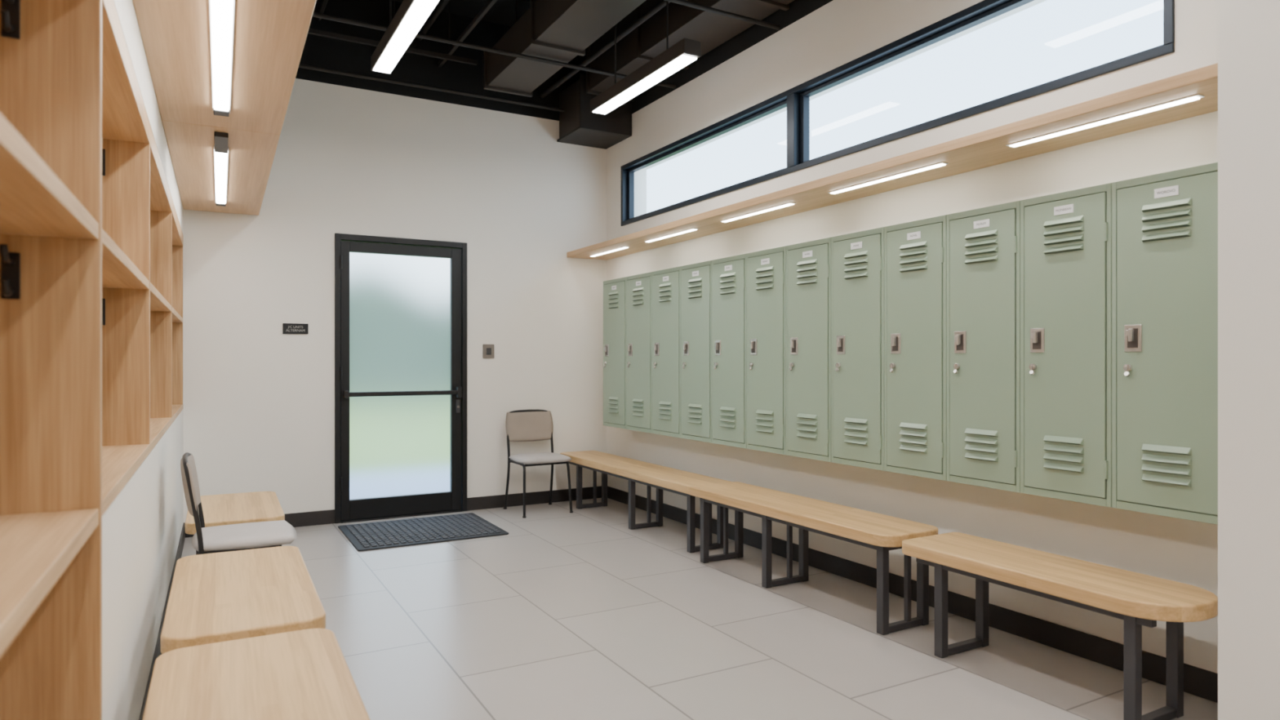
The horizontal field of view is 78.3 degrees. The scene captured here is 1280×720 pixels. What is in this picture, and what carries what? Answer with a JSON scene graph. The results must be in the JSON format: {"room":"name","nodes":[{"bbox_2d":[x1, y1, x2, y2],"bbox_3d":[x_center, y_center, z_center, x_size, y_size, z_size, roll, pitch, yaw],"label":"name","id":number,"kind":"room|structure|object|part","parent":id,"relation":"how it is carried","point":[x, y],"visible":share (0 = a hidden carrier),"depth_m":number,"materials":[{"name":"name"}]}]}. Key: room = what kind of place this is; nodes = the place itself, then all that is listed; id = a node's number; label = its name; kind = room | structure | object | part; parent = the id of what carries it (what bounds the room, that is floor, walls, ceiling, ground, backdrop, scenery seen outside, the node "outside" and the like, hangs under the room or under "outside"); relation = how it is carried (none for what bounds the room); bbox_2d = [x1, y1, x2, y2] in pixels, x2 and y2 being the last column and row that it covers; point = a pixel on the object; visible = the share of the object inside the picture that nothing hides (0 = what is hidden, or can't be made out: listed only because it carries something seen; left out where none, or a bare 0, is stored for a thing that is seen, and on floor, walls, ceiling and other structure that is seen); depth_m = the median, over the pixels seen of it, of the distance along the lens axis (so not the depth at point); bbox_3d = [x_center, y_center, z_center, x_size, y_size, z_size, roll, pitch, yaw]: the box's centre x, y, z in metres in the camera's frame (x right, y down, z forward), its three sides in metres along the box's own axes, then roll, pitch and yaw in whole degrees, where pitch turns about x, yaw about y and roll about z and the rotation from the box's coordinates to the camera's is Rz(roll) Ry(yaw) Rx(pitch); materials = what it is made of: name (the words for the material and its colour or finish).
{"room":"locker room","nodes":[
{"label":"locker room","id":0,"kind":"room"},
{"bbox_2d":[102,0,183,719],"bbox_3d":[-1.207,-0.430,1.192,0.550,3.360,9.850,0,0,-28],"label":"wall","id":1,"kind":"structure","parent":0,"point":[142,526],"depth_m":2.51,"materials":[{"name":"paint"}]},
{"bbox_2d":[138,523,185,719],"bbox_3d":[-2.183,1.198,3.618,0.012,0.105,4.310,0,0,-28],"label":"baseboard","id":2,"kind":"structure","parent":1,"relation":"attached to","point":[157,653],"depth_m":3.33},
{"bbox_2d":[132,0,315,215],"bbox_3d":[-0.760,-1.165,1.448,0.478,0.220,9.480,0,0,-28],"label":"wood soffit","id":3,"kind":"structure","parent":1,"relation":"attached to","point":[269,36],"depth_m":3.02,"materials":[{"name":"brown wood"}]},
{"bbox_2d":[213,131,228,206],"bbox_3d":[-2.376,-1.044,4.462,0.067,0.022,1.860,0,0,-28],"label":"linear light","id":4,"kind":"object","parent":3,"relation":"attached to","point":[220,147],"visible":1,"depth_m":4.23,"materials":[{"name":"white plastic"}]},
{"bbox_2d":[214,151,226,204],"bbox_3d":[-2.437,-1.043,4.576,0.054,0.008,1.480,0,0,-28],"label":"diffuser","id":5,"kind":"object","parent":4,"relation":"attached to","point":[220,157],"depth_m":4.48,"materials":[{"name":"white plastic"}]},
{"bbox_2d":[208,0,235,116],"bbox_3d":[-1.319,-1.044,2.481,0.066,0.022,1.930,0,0,-28],"label":"linear light","id":6,"kind":"object","parent":3,"relation":"attached to","point":[221,11],"visible":1,"depth_m":2.66,"materials":[{"name":"white plastic"}]},
{"bbox_2d":[182,78,606,522],"bbox_3d":[-1.968,-0.430,6.351,4.400,3.360,0.200,0,0,-29],"label":"wall","id":7,"kind":"structure","parent":0,"point":[259,399],"depth_m":6.23,"materials":[{"name":"paint"}]},
{"bbox_2d":[282,323,308,333],"bbox_3d":[-2.577,-0.234,5.886,0.175,0.078,0.013,0,0,-29],"label":"wall sign","id":8,"kind":"object","parent":7,"relation":"attached to","point":[287,328],"visible":1,"depth_m":5.88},
{"bbox_2d":[183,485,601,537],"bbox_3d":[-1.763,1.198,6.345,3.350,0.105,0.012,0,0,-29],"label":"baseboard","id":9,"kind":"structure","parent":7,"relation":"attached to","point":[323,517],"depth_m":6.64,"materials":[{"name":"black rubber"}]},
{"bbox_2d":[334,233,466,523],"bbox_3d":[-1.904,0.140,6.306,1.032,2.220,0.100,0,0,-29],"label":"door frame","id":10,"kind":"structure","parent":7,"relation":"attached to","point":[338,237],"depth_m":6.10,"materials":[{"name":"black metal"}]},
{"bbox_2d":[339,255,342,490],"bbox_3d":[-2.288,0.100,6.022,0.018,1.800,0.018,0,0,-29],"label":"hinges","id":11,"kind":"object","parent":10,"relation":"attached to","point":[340,256],"visible":1,"depth_m":6.01,"materials":[{"name":"black metal"}]},
{"bbox_2d":[340,240,461,520],"bbox_3d":[-1.902,0.159,6.302,0.944,2.158,0.050,0,0,-29],"label":"door","id":12,"kind":"structure","parent":7,"relation":"in","point":[369,508],"depth_m":6.25,"materials":[{"name":"black metal"}]},
{"bbox_2d":[349,251,450,499],"bbox_3d":[-1.909,0.123,6.298,0.797,1.925,0.001,0,0,-29],"label":"pane","id":13,"kind":"object","parent":12,"relation":"attached to","point":[400,305],"visible":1,"depth_m":6.29,"materials":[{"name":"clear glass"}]},
{"bbox_2d":[343,386,462,398],"bbox_3d":[-1.870,0.265,6.252,0.914,0.090,0.068,0,0,-29],"label":"brackets","id":14,"kind":"object","parent":12,"relation":"attached to","point":[459,388],"visible":1,"depth_m":6.43,"materials":[{"name":"metal"}]},
{"bbox_2d":[348,390,457,396],"bbox_3d":[-1.860,0.265,6.238,0.894,0.036,0.022,0,0,-29],"label":"push bar","id":15,"kind":"object","parent":14,"relation":"attached to","point":[433,392],"visible":1,"depth_m":6.22,"materials":[{"name":"metal"}]},
{"bbox_2d":[455,399,460,413],"bbox_3d":[-1.502,0.380,6.490,0.034,0.110,0.016,0,0,-29],"label":"lock plate","id":16,"kind":"object","parent":12,"relation":"attached to","point":[457,401],"visible":1,"depth_m":6.48,"materials":[{"name":"black metal"}]},
{"bbox_2d":[482,344,493,358],"bbox_3d":[-1.273,-0.073,6.618,0.098,0.117,0.016,0,0,-29],"label":"light switch","id":17,"kind":"object","parent":7,"relation":"attached to","point":[487,349],"visible":1,"depth_m":6.61,"materials":[{"name":"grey metal"}]},
{"bbox_2d":[295,0,832,120],"bbox_3d":[0.242,-2.530,1.915,5.100,0.840,10.100,0,0,-29],"label":"ceiling","id":18,"kind":"structure","parent":0,"point":[317,51],"depth_m":6.28,"materials":[{"name":"black metal"}]},
{"bbox_2d":[370,0,439,74],"bbox_3d":[-0.972,-2.298,3.716,0.116,1.104,2.490,0,0,-29],"label":"pendant light","id":19,"kind":"object","parent":18,"relation":"hanging from","point":[411,15],"visible":1,"depth_m":4.25,"materials":[{"name":"white plastic"}]},
{"bbox_2d":[298,0,779,111],"bbox_3d":[0.298,-2.481,2.009,3.990,0.739,9.570,0,0,-29],"label":"struts","id":20,"kind":"object","parent":18,"relation":"hanging from","point":[319,15],"depth_m":5.75,"materials":[{"name":"black metal"}]},
{"bbox_2d":[483,0,645,97],"bbox_3d":[1.171,-2.490,2.323,0.400,0.720,9.100,0,0,-29],"label":"air duct","id":21,"kind":"object","parent":18,"relation":"hanging from","point":[557,30],"visible":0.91,"depth_m":5.36,"materials":[{"name":"black metal"}]},
{"bbox_2d":[556,73,631,149],"bbox_3d":[-0.400,-2.145,6.836,0.487,0.450,0.487,0,0,-29],"label":"duct","id":22,"kind":"object","parent":18,"relation":"attached to","point":[578,126],"visible":0.86,"depth_m":6.69,"materials":[{"name":"black metal"}]},
{"bbox_2d":[590,0,701,114],"bbox_3d":[-0.001,-2.298,5.059,0.116,1.104,1.240,0,0,-29],"label":"pendant light","id":23,"kind":"object","parent":18,"relation":"hanging from","point":[685,51],"visible":0.94,"depth_m":4.90,"materials":[{"name":"white"}]},
{"bbox_2d":[592,54,697,114],"bbox_3d":[-0.001,-1.751,5.059,0.100,0.010,1.180,0,0,-29],"label":"diffuser","id":24,"kind":"object","parent":23,"relation":"attached to","point":[674,63],"depth_m":4.97,"materials":[{"name":"white plastic"}]},
{"bbox_2d":[586,0,794,102],"bbox_3d":[1.940,-2.520,2.670,0.440,0.660,8.950,0,0,-29],"label":"air duct","id":25,"kind":"object","parent":18,"relation":"hanging from","point":[647,41],"visible":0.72,"depth_m":5.48,"materials":[{"name":"black metal"}]},
{"bbox_2d":[181,497,1217,719],"bbox_3d":[0.218,1.300,1.958,5.100,0.100,10.000,0,0,-29],"label":"floor","id":26,"kind":"structure","parent":0,"point":[581,614],"depth_m":3.50,"materials":[{"name":"tile"}]},
{"bbox_2d":[0,0,182,719],"bbox_3d":[-1.150,0.190,1.228,0.420,2.120,9.460,0,0,-28],"label":"cubby shelf","id":27,"kind":"object","parent":26,"relation":"on","point":[91,235],"visible":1,"depth_m":1.66,"materials":[{"name":"brown wood"}]},
{"bbox_2d":[185,491,284,555],"bbox_3d":[-2.228,1.025,4.326,0.450,0.450,0.900,0,0,-28],"label":"bench","id":28,"kind":"object","parent":26,"relation":"on","point":[222,509],"visible":0.41,"depth_m":4.20,"materials":[{"name":"light oak wood"},{"name":"dark metal"}]},
{"bbox_2d":[180,452,296,554],"bbox_3d":[-1.843,0.837,3.624,0.472,0.830,0.450,0,0,-28],"label":"chair","id":29,"kind":"object","parent":26,"relation":"on","point":[259,535],"visible":0.71,"depth_m":3.49,"materials":[{"name":"fabric"}]},
{"bbox_3d":[-2.018,0.560,3.531,0.076,0.260,0.430,0,0,-28],"label":"backrest","id":30,"kind":"part","parent":29,"relation":"part of","materials":[{"name":"beige fabric"}]},
{"bbox_3d":[-1.824,0.810,3.634,0.430,0.058,0.450,0,0,-28],"label":"seat","id":31,"kind":"part","parent":29,"relation":"part of","materials":[{"name":"fabric"}]},
{"bbox_2d":[160,546,325,653],"bbox_3d":[-1.427,1.025,2.826,0.450,0.450,1.100,0,0,-28],"label":"bench","id":32,"kind":"object","parent":26,"relation":"on","point":[214,597],"visible":0.7,"depth_m":2.65,"materials":[{"name":"light oak wood"},{"name":"dark metal"}]},
{"bbox_2d":[142,628,370,719],"bbox_3d":[-0.874,1.025,1.789,0.450,0.450,1.090,0,0,-28],"label":"bench","id":33,"kind":"object","parent":26,"relation":"on","point":[304,674],"visible":1,"depth_m":1.95,"materials":[{"name":"light oak wood"},{"name":"dark metal"}]},
{"bbox_2d":[340,509,462,523],"bbox_3d":[-1.902,1.245,6.302,0.952,0.010,0.110,0,0,-29],"label":"threshold","id":34,"kind":"object","parent":26,"relation":"on","point":[458,510],"visible":0.56,"depth_m":6.25,"materials":[{"name":"metal"}]},
{"bbox_2d":[337,512,508,551],"bbox_3d":[-1.598,1.241,5.761,1.035,0.018,0.870,0,0,-29],"label":"door mat","id":35,"kind":"object","parent":26,"relation":"on","point":[436,529],"visible":1,"depth_m":5.67,"materials":[{"name":"rubber"}]},
{"bbox_2d":[503,409,573,518],"bbox_3d":[-0.843,0.837,6.515,0.450,0.830,0.472,0,0,-30],"label":"chair","id":36,"kind":"object","parent":26,"relation":"on","point":[522,425],"visible":1,"depth_m":6.60,"materials":[{"name":"fabric"}]},
{"bbox_3d":[-0.944,0.560,6.686,0.430,0.260,0.076,0,0,-30],"label":"backrest","id":37,"kind":"part","parent":36,"relation":"part of","materials":[{"name":"beige fabric"}]},
{"bbox_3d":[-0.833,0.810,6.497,0.450,0.058,0.430,0,0,-30],"label":"seat","id":38,"kind":"part","parent":36,"relation":"part of","materials":[{"name":"fabric"}]},
{"bbox_2d":[560,450,730,552],"bbox_3d":[-0.041,1.028,6.012,0.355,0.445,2.120,0,0,-29],"label":"bench","id":39,"kind":"object","parent":26,"relation":"on","point":[661,477],"visible":0.77,"depth_m":5.80,"materials":[{"name":"wood"},{"name":"steel"}]},
{"bbox_2d":[689,481,937,635],"bbox_3d":[0.862,1.018,4.289,0.380,0.465,1.630,0,0,-29],"label":"bench","id":40,"kind":"object","parent":26,"relation":"on","point":[882,533],"visible":0.91,"depth_m":4.08,"materials":[{"name":"wood"},{"name":"steel"}]},
{"bbox_2d":[902,532,1217,719],"bbox_3d":[1.568,1.020,3.045,0.380,0.460,1.130,0,0,-29],"label":"bench","id":41,"kind":"object","parent":26,"relation":"on","point":[1138,599],"visible":1,"depth_m":2.83,"materials":[{"name":"wood"},{"name":"steel"}]},
{"bbox_2d":[606,0,1217,673],"bbox_3d":[2.157,-0.430,3.050,0.250,3.360,9.600,0,0,-29],"label":"wall","id":42,"kind":"structure","parent":0,"point":[838,33],"depth_m":4.08,"materials":[{"name":"paint"}]},
{"bbox_2d":[603,276,626,429],"bbox_3d":[-0.114,-0.056,6.542,0.281,1.222,0.412,0,0,-29],"label":"locker","id":43,"kind":"object","parent":42,"relation":"attached to","point":[614,290],"visible":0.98,"depth_m":6.46,"materials":[{"name":"green metal"}]},
{"bbox_3d":[-0.279,-0.080,6.592,0.006,0.100,0.062,0,0,-29],"label":"latch plate","id":44,"kind":"part","parent":43,"relation":"part of","materials":[{"name":"silver metal"}]},
{"bbox_2d":[626,271,652,433],"bbox_3d":[0.088,-0.056,6.182,0.281,1.222,0.409,0,0,-29],"label":"locker","id":45,"kind":"object","parent":42,"relation":"attached to","point":[639,286],"visible":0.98,"depth_m":6.11,"materials":[{"name":"green metal"}]},
{"bbox_3d":[-0.076,-0.080,6.232,0.006,0.100,0.062,0,0,-29],"label":"latch plate","id":46,"kind":"part","parent":45,"relation":"part of","materials":[{"name":"silver metal"}]},
{"bbox_2d":[652,266,680,437],"bbox_3d":[0.288,-0.056,5.827,0.281,1.222,0.403,0,0,-29],"label":"locker","id":47,"kind":"object","parent":42,"relation":"attached to","point":[666,283],"visible":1,"depth_m":5.75,"materials":[{"name":"green metal"}]},
{"bbox_3d":[0.112,-0.091,5.872,0.019,0.046,0.025,0,0,-29],"label":"latch lever","id":48,"kind":"part","parent":47,"relation":"part of","materials":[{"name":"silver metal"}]},
{"bbox_3d":[0.126,-0.080,5.873,0.006,0.100,0.062,0,0,-29],"label":"latch plate","id":49,"kind":"part","parent":47,"relation":"part of","materials":[{"name":"silver metal"}]},
{"bbox_2d":[680,260,711,443],"bbox_3d":[0.482,-0.056,5.481,0.281,1.222,0.385,0,0,-29],"label":"locker","id":50,"kind":"object","parent":42,"relation":"attached to","point":[695,278],"visible":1,"depth_m":5.42,"materials":[{"name":"green metal"}]},
{"bbox_3d":[0.311,-0.091,5.519,0.019,0.046,0.025,0,0,-29],"label":"latch lever","id":51,"kind":"part","parent":50,"relation":"part of","materials":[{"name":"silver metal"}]},
{"bbox_3d":[0.324,-0.080,5.521,0.006,0.100,0.062,0,0,-29],"label":"latch plate","id":52,"kind":"part","parent":50,"relation":"part of","materials":[{"name":"silver metal"}]},
{"bbox_2d":[627,99,786,219],"bbox_3d":[0.449,-1.438,5.952,0.050,0.455,2.195,0,0,-29],"label":"window","id":53,"kind":"structure","parent":42,"relation":"in","point":[783,104],"depth_m":6.03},
{"bbox_2d":[711,253,746,448],"bbox_3d":[0.671,-0.056,5.147,0.281,1.222,0.379,0,0,-29],"label":"locker","id":54,"kind":"object","parent":42,"relation":"attached to","point":[729,274],"visible":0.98,"depth_m":5.07,"materials":[{"name":"green metal"}]},
{"bbox_3d":[0.501,-0.091,5.182,0.019,0.046,0.025,0,0,-29],"label":"latch lever","id":55,"kind":"part","parent":54,"relation":"part of","materials":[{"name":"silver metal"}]},
{"bbox_3d":[0.514,-0.080,5.183,0.006,0.100,0.062,0,0,-29],"label":"latch plate","id":56,"kind":"part","parent":54,"relation":"part of","materials":[{"name":"silver metal"}]},
{"bbox_2d":[746,245,786,454],"bbox_3d":[0.857,-0.056,4.816,0.281,1.222,0.376,0,0,-29],"label":"locker","id":57,"kind":"object","parent":42,"relation":"attached to","point":[766,268],"visible":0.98,"depth_m":4.74,"materials":[{"name":"green metal"}]},
{"bbox_3d":[0.688,-0.091,4.850,0.019,0.046,0.025,0,0,-29],"label":"latch lever","id":58,"kind":"part","parent":57,"relation":"part of","materials":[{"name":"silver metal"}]},
{"bbox_3d":[0.701,-0.080,4.851,0.006,0.100,0.062,0,0,-29],"label":"latch plate","id":59,"kind":"part","parent":57,"relation":"part of","materials":[{"name":"silver metal"}]},
{"bbox_2d":[786,237,831,462],"bbox_3d":[1.042,-0.056,4.487,0.281,1.222,0.375,0,0,-29],"label":"locker","id":60,"kind":"object","parent":42,"relation":"attached to","point":[808,264],"visible":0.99,"depth_m":4.41,"materials":[{"name":"green metal"}]},
{"bbox_3d":[0.873,-0.091,4.520,0.019,0.046,0.025,0,0,-29],"label":"latch lever","id":61,"kind":"part","parent":60,"relation":"part of","materials":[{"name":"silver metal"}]},
{"bbox_3d":[0.886,-0.080,4.522,0.006,0.100,0.062,0,0,-29],"label":"latch plate","id":62,"kind":"part","parent":60,"relation":"part of","materials":[{"name":"silver metal"}]},
{"bbox_2d":[831,226,884,471],"bbox_3d":[1.227,-0.056,4.159,0.281,1.222,0.376,0,0,-29],"label":"locker","id":63,"kind":"object","parent":42,"relation":"attached to","point":[857,259],"visible":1,"depth_m":4.08,"materials":[{"name":"green metal"}]},
{"bbox_3d":[1.058,-0.091,4.192,0.019,0.046,0.025,0,0,-29],"label":"latch lever","id":64,"kind":"part","parent":63,"relation":"part of","materials":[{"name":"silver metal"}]},
{"bbox_3d":[1.071,-0.080,4.194,0.006,0.100,0.062,0,0,-29],"label":"latch plate","id":65,"kind":"part","parent":63,"relation":"part of","materials":[{"name":"silver metal"}]},
{"bbox_2d":[566,62,1217,260],"bbox_3d":[0.786,-0.928,4.828,0.395,0.054,5.154,0,0,-29],"label":"wall shelf","id":66,"kind":"object","parent":42,"relation":"attached to","point":[1193,93],"visible":0.97,"depth_m":3.52,"materials":[{"name":"brown wood"}]},
{"bbox_2d":[621,0,1174,226],"bbox_3d":[0.979,-1.438,4.978,0.112,0.525,4.484,0,0,-29],"label":"frame","id":67,"kind":"object","parent":42,"relation":"attached to","point":[792,95],"visible":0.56,"depth_m":4.39,"materials":[{"name":"black metal"}]},
{"bbox_2d":[607,485,1217,702],"bbox_3d":[0.956,1.198,4.916,0.012,0.105,5.144,0,0,-29],"label":"baseboard","id":68,"kind":"structure","parent":42,"relation":"attached to","point":[1201,682],"depth_m":3.61,"materials":[{"name":"black rubber"}]},
{"bbox_2d":[884,214,946,480],"bbox_3d":[1.411,-0.056,3.830,0.281,1.222,0.373,0,0,-29],"label":"locker","id":69,"kind":"object","parent":42,"relation":"attached to","point":[915,251],"visible":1,"depth_m":3.76,"materials":[{"name":"green metal"}]},
{"bbox_3d":[1.243,-0.091,3.863,0.019,0.046,0.025,0,0,-29],"label":"latch lever","id":70,"kind":"part","parent":69,"relation":"part of","materials":[{"name":"silver metal"}]},
{"bbox_3d":[1.256,-0.080,3.864,0.006,0.100,0.062,0,0,-29],"label":"latch plate","id":71,"kind":"part","parent":69,"relation":"part of","materials":[{"name":"silver metal"}]},
{"bbox_2d":[800,0,1163,164],"bbox_3d":[1.548,-1.438,3.998,0.050,0.455,2.149,0,0,-29],"label":"window","id":72,"kind":"structure","parent":42,"relation":"in","point":[1011,5],"depth_m":4.25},
{"bbox_2d":[946,200,1020,492],"bbox_3d":[1.595,-0.056,3.505,0.281,1.222,0.370,0,0,-29],"label":"locker","id":73,"kind":"object","parent":42,"relation":"attached to","point":[983,245],"visible":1,"depth_m":3.43,"materials":[{"name":"green metal"}]},
{"bbox_3d":[1.427,-0.091,3.536,0.019,0.046,0.025,0,0,-29],"label":"latch lever","id":74,"kind":"part","parent":73,"relation":"part of","materials":[{"name":"silver metal"}]},
{"bbox_3d":[1.440,-0.080,3.537,0.006,0.100,0.062,0,0,-29],"label":"latch plate","id":75,"kind":"part","parent":73,"relation":"part of","materials":[{"name":"silver metal"}]},
{"bbox_2d":[1020,182,1111,507],"bbox_3d":[1.778,-0.056,3.178,0.281,1.222,0.376,0,0,-29],"label":"locker","id":76,"kind":"object","parent":42,"relation":"attached to","point":[1066,237],"visible":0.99,"depth_m":3.11,"materials":[{"name":"green metal"}]},
{"bbox_3d":[1.609,-0.091,3.212,0.019,0.046,0.025,0,0,-29],"label":"latch lever","id":77,"kind":"part","parent":76,"relation":"part of","materials":[{"name":"silver metal"}]},
{"bbox_3d":[1.623,-0.080,3.213,0.006,0.100,0.062,0,0,-29],"label":"latch plate","id":78,"kind":"part","parent":76,"relation":"part of","materials":[{"name":"silver metal"}]},
{"bbox_2d":[1111,162,1217,524],"bbox_3d":[1.964,-0.056,2.848,0.281,1.222,0.378,0,0,-29],"label":"locker","id":79,"kind":"object","parent":42,"relation":"attached to","point":[1165,224],"visible":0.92,"depth_m":2.79,"materials":[{"name":"green metal"}]},
{"bbox_3d":[1.794,-0.091,2.883,0.019,0.046,0.025,0,0,-29],"label":"latch lever","id":80,"kind":"part","parent":79,"relation":"part of","materials":[{"name":"silver metal"}]},
{"bbox_3d":[1.808,-0.080,2.884,0.006,0.100,0.062,0,0,-29],"label":"latch plate","id":81,"kind":"part","parent":79,"relation":"part of","materials":[{"name":"silver metal"}]},
{"bbox_2d":[1217,0,1279,719],"bbox_3d":[3.094,-0.430,0.619,0.500,3.360,4.444,0,0,-29],"label":"wall","id":82,"kind":"structure","parent":0,"point":[1249,30],"depth_m":2.36,"materials":[{"name":"paint"}]}
]}

